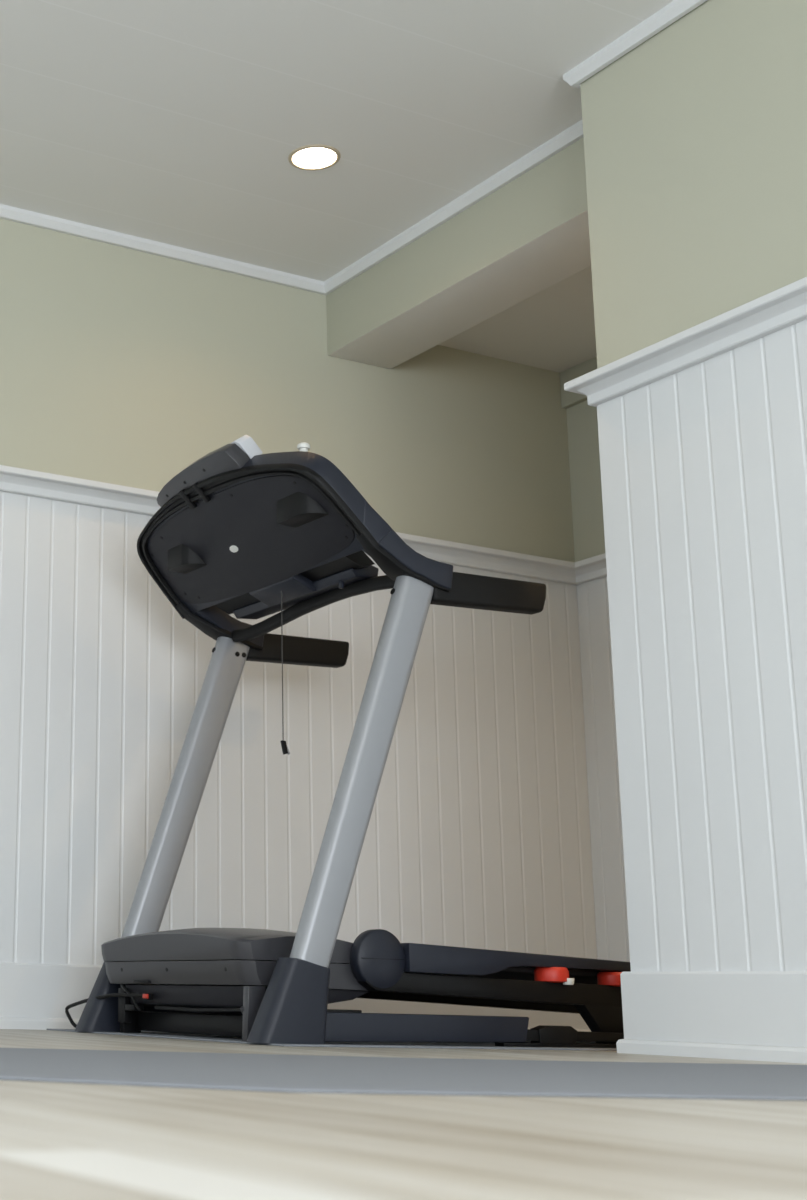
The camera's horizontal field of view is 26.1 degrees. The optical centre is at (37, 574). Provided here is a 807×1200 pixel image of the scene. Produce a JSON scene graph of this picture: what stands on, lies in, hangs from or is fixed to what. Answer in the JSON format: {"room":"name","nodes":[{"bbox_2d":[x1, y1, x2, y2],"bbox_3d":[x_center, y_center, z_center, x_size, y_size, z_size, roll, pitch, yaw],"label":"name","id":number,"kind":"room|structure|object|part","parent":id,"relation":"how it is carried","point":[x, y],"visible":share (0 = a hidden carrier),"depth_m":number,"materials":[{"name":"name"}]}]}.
{"room":"home gym","nodes":[
{"label":"home gym","id":0,"kind":"room"},
{"bbox_2d":[0,218,574,561],"bbox_3d":[-1.437,-0.145,4.295,7.500,2.500,0.100,8,-16,-24],"label":"wall","id":1,"kind":"structure","parent":0,"point":[122,366],"depth_m":5.40,"materials":[{"name":"beige paint"}]},
{"bbox_2d":[0,204,325,294],"bbox_3d":[-1.847,-1.361,4.315,6.264,0.034,0.026,8,-16,-24],"label":"trim","id":2,"kind":"structure","parent":1,"relation":"attached to","point":[10,213],"depth_m":5.33,"materials":[{"name":"white paint"}]},
{"bbox_2d":[0,465,575,584],"bbox_3d":[-1.393,-0.465,4.290,7.293,0.060,0.065,8,-16,-24],"label":"trim","id":3,"kind":"structure","parent":1,"relation":"attached to","point":[14,480],"depth_m":5.09,"materials":[{"name":"white paint"}]},
{"bbox_2d":[0,962,590,1031],"bbox_3d":[-1.438,0.964,3.945,7.293,0.177,0.030,8,-16,-24],"label":"baseboard","id":4,"kind":"structure","parent":1,"relation":"attached to","point":[33,996],"depth_m":4.63,"materials":[{"name":"white paint"}]},
{"bbox_2d":[0,492,596,965],"bbox_3d":[-1.426,0.275,4.138,7.299,1.510,0.008,8,-16,-24],"label":"wainscoting","id":5,"kind":"structure","parent":1,"relation":"attached to","point":[477,836],"depth_m":5.08,"materials":[{"name":"white paint"}]},
{"bbox_2d":[326,138,590,368],"bbox_3d":[1.928,-1.258,3.927,0.260,0.271,3.908,8,-16,-24],"label":"beam","id":6,"kind":"structure","parent":1,"relation":"attached to","point":[529,235],"depth_m":5.01,"materials":[{"name":"beige paint"}]},
{"bbox_2d":[324,120,582,294],"bbox_3d":[1.802,-1.371,3.893,0.026,0.034,3.908,8,-16,-24],"label":"trim","id":7,"kind":"structure","parent":6,"relation":"attached to","point":[574,133],"depth_m":4.97,"materials":[{"name":"white paint"}]},
{"bbox_2d":[0,0,673,281],"bbox_3d":[-0.136,-2.255,0.879,6.500,0.100,8.108,8,-16,-24],"label":"ceiling","id":8,"kind":"structure","parent":0,"point":[179,123],"depth_m":4.50,"materials":[{"name":"white paint"}]},
{"bbox_2d":[288,144,340,170],"bbox_3d":[0.793,-1.193,4.761,0.148,0.004,0.148,8,-16,-24],"label":"recessed light","id":9,"kind":"object","parent":8,"relation":"in","point":[316,156],"visible":1,"depth_m":4.76,"materials":[{"name":"beige"}]},
{"bbox_2d":[0,1029,806,1199],"bbox_3d":[0.250,0.270,0.461,7.500,0.100,8.108,8,-16,-24],"label":"floor","id":10,"kind":"structure","parent":0,"point":[59,1141],"depth_m":1.15,"materials":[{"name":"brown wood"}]},
{"bbox_2d":[47,1029,616,1050],"bbox_3d":[1.132,1.242,4.419,1.905,0.004,1.160,8,-16,-24],"label":"mat","id":11,"kind":"object","parent":10,"relation":"on","point":[229,1039],"visible":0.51,"depth_m":3.85,"materials":[{"name":"grey rubber"}]},
{"bbox_2d":[65,435,630,1047],"bbox_3d":[1.100,0.513,4.555,1.818,1.474,1.020,8,-16,-24],"label":"treadmill","id":12,"kind":"object","parent":11,"relation":"on","point":[240,526],"visible":0.91,"depth_m":4.05,"materials":[{"name":"grey plastic"}]},
{"bbox_3d":[0.194,1.136,4.311,0.065,0.098,0.411,9,-16,-26],"label":"power cord","id":13,"kind":"part","parent":12,"relation":"part of","materials":[{"name":"black rubber"}]},
{"bbox_2d":[142,993,152,999],"bbox_3d":[0.273,1.047,4.123,0.018,0.016,0.023,8,-16,-24],"label":"switch","id":14,"kind":"object","parent":12,"relation":"attached to","point":[145,996],"depth_m":4.11,"materials":[{"name":"red plastic"}]},
{"bbox_3d":[0.492,1.207,4.501,0.653,0.064,0.044,8,-16,-24],"label":"rail","id":15,"kind":"part","parent":12,"relation":"part of","materials":[{"name":"black metal"}]},
{"bbox_2d":[101,928,352,963],"bbox_3d":[0.499,0.921,4.119,0.436,0.082,0.702,8,-16,-24],"label":"hood","id":16,"kind":"object","parent":12,"relation":"attached to","point":[191,945],"depth_m":3.87,"materials":[{"name":"grey plastic"}]},
{"bbox_3d":[0.523,0.113,4.784,0.269,0.189,0.070,8,-16,-24],"label":"arm","id":17,"kind":"part","parent":12,"relation":"part of","materials":[{"name":"black plastic"}]},
{"bbox_2d":[105,960,366,989],"bbox_3d":[0.500,0.992,4.103,0.420,0.058,0.702,8,-16,-24],"label":"hood","id":18,"kind":"object","parent":12,"relation":"attached to","point":[121,974],"depth_m":3.89,"materials":[{"name":"black plastic"}]},
{"bbox_3d":[0.531,-0.087,4.358,0.208,0.208,0.830,8,-16,-24],"label":"panel","id":19,"kind":"part","parent":12,"relation":"part of","materials":[{"name":"black plastic"}]},
{"bbox_2d":[280,591,289,754],"bbox_3d":[0.643,0.254,4.332,0.025,0.434,0.009,8,-16,-24],"label":"lanyard","id":20,"kind":"object","parent":12,"relation":"hanging from","point":[285,750],"visible":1,"depth_m":4.30,"materials":[{"name":"grey"}]},
{"bbox_3d":[0.638,0.237,4.333,0.003,0.401,0.003,-6,-16,27],"label":"cord","id":21,"kind":"part","parent":20,"relation":"part of","materials":[{"name":"fabric"}]},
{"bbox_2d":[214,550,378,618],"bbox_3d":[0.676,0.039,4.419,0.146,0.088,0.625,8,-16,-24],"label":"tray","id":22,"kind":"object","parent":12,"relation":"on","point":[307,586],"depth_m":4.33,"materials":[{"name":"black plastic"}]},
{"bbox_2d":[297,442,309,451],"bbox_3d":[0.664,-0.230,4.144,0.062,0.204,0.062,8,-16,-24],"label":"water bottle","id":23,"kind":"object","parent":12,"relation":"on","point":[303,446],"visible":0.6,"depth_m":4.15,"materials":[{"name":"white plastic"}]},
{"bbox_3d":[0.883,-0.063,4.048,0.269,0.189,0.070,8,-16,-24],"label":"arm","id":24,"kind":"part","parent":12,"relation":"part of","materials":[{"name":"black plastic"}]},
{"bbox_3d":[0.848,1.032,3.772,0.653,0.064,0.044,8,-16,-24],"label":"rail","id":25,"kind":"part","parent":12,"relation":"part of","materials":[{"name":"black metal"}]},
{"bbox_3d":[1.093,1.195,4.722,1.439,0.092,0.040,8,-16,-24],"label":"deck frame","id":26,"kind":"part","parent":12,"relation":"part of","materials":[{"name":"black metal"}]},
{"bbox_3d":[1.392,1.048,4.111,1.439,0.092,0.040,8,-16,-24],"label":"deck frame","id":27,"kind":"part","parent":12,"relation":"part of","materials":[{"name":"black metal"}]},
{"bbox_3d":[1.464,0.985,4.160,1.364,0.072,0.062,8,-16,-24],"label":"deck rail","id":28,"kind":"part","parent":12,"relation":"part of","materials":[{"name":"black plastic"}]},
{"bbox_2d":[534,967,568,982],"bbox_3d":[1.255,0.979,4.058,0.082,0.037,0.082,8,-16,-24],"label":"cushion","id":29,"kind":"object","parent":12,"relation":"on","point":[541,974],"depth_m":4.03,"materials":[{"name":"red rubber"}]},
{"bbox_3d":[1.420,1.111,4.109,0.214,0.096,0.040,8,-16,-24],"label":"leg","id":30,"kind":"part","parent":12,"relation":"part of","materials":[{"name":"black metal"}]},
{"bbox_2d":[597,972,621,986],"bbox_3d":[1.437,1.009,4.140,0.082,0.035,0.082,8,-16,-24],"label":"cushion","id":31,"kind":"object","parent":12,"relation":"on","point":[605,979],"depth_m":4.11,"materials":[{"name":"red rubber"}]},
{"bbox_2d":[0,1048,806,1100],"bbox_3d":[0.797,0.719,2.390,2.318,0.004,1.202,3,-14,-7],"label":"floor mat","id":32,"kind":"object","parent":10,"relation":"on","point":[196,1070],"visible":1,"depth_m":2.15,"materials":[{"name":"grey rubber"}]},
{"bbox_2d":[438,266,596,372],"bbox_3d":[3.246,-1.659,2.391,1.000,0.100,8.108,8,-16,-24],"label":"ceiling","id":33,"kind":"structure","parent":0,"point":[552,329],"depth_m":5.65,"materials":[{"name":"white paint"}]},
{"bbox_2d":[566,400,605,561],"bbox_3d":[2.764,-0.094,4.057,0.100,2.500,3.908,8,-16,-24],"label":"wall","id":34,"kind":"structure","parent":0,"point":[582,421],"depth_m":5.84,"materials":[{"name":"beige paint"}]},
{"bbox_2d":[560,356,596,408],"bbox_3d":[2.733,-1.074,4.277,0.024,0.135,3.908,8,-16,-24],"label":"trim","id":35,"kind":"structure","parent":34,"relation":"attached to","point":[568,399],"depth_m":5.93,"materials":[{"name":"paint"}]},
{"bbox_2d":[574,553,606,584],"bbox_3d":[2.693,-0.406,4.093,0.065,0.060,3.900,8,-16,-24],"label":"trim","id":36,"kind":"structure","parent":34,"relation":"attached to","point":[593,568],"depth_m":5.71,"materials":[{"name":"white paint"}]},
{"bbox_2d":[577,577,629,961],"bbox_3d":[2.707,0.329,3.922,0.008,1.510,3.899,8,-16,-24],"label":"wainscoting","id":37,"kind":"structure","parent":34,"relation":"attached to","point":[609,886],"depth_m":5.58,"materials":[{"name":"white paint"}]},
{"bbox_2d":[580,0,806,368],"bbox_3d":[2.822,-0.792,1.173,0.120,2.440,6.500,8,-16,-24],"label":"wall","id":38,"kind":"structure","parent":0,"point":[695,137],"depth_m":3.89,"materials":[{"name":"beige paint"}]},
{"bbox_2d":[563,0,706,88],"bbox_3d":[2.845,-1.955,1.478,0.178,0.034,6.526,8,-16,-24],"label":"trim","id":39,"kind":"structure","parent":38,"relation":"attached to","point":[676,9],"depth_m":4.11,"materials":[{"name":"white paint"}]},
{"bbox_2d":[564,277,806,406],"bbox_3d":[2.819,-1.117,1.274,0.256,0.060,6.543,8,-16,-24],"label":"trim","id":40,"kind":"structure","parent":38,"relation":"attached to","point":[786,306],"depth_m":3.76,"materials":[{"name":"white paint"}]},
{"bbox_2d":[597,319,806,971],"bbox_3d":[2.755,-0.397,1.048,0.008,1.510,6.504,8,-16,-24],"label":"wainscoting","id":41,"kind":"structure","parent":38,"relation":"attached to","point":[703,465],"depth_m":3.65,"materials":[{"name":"white paint"}]},
{"bbox_2d":[616,971,806,1063],"bbox_3d":[2.784,0.307,0.907,0.186,0.177,6.530,8,-16,-24],"label":"baseboard","id":42,"kind":"structure","parent":38,"relation":"attached to","point":[735,1015],"depth_m":3.49,"materials":[{"name":"white paint"}]}
]}

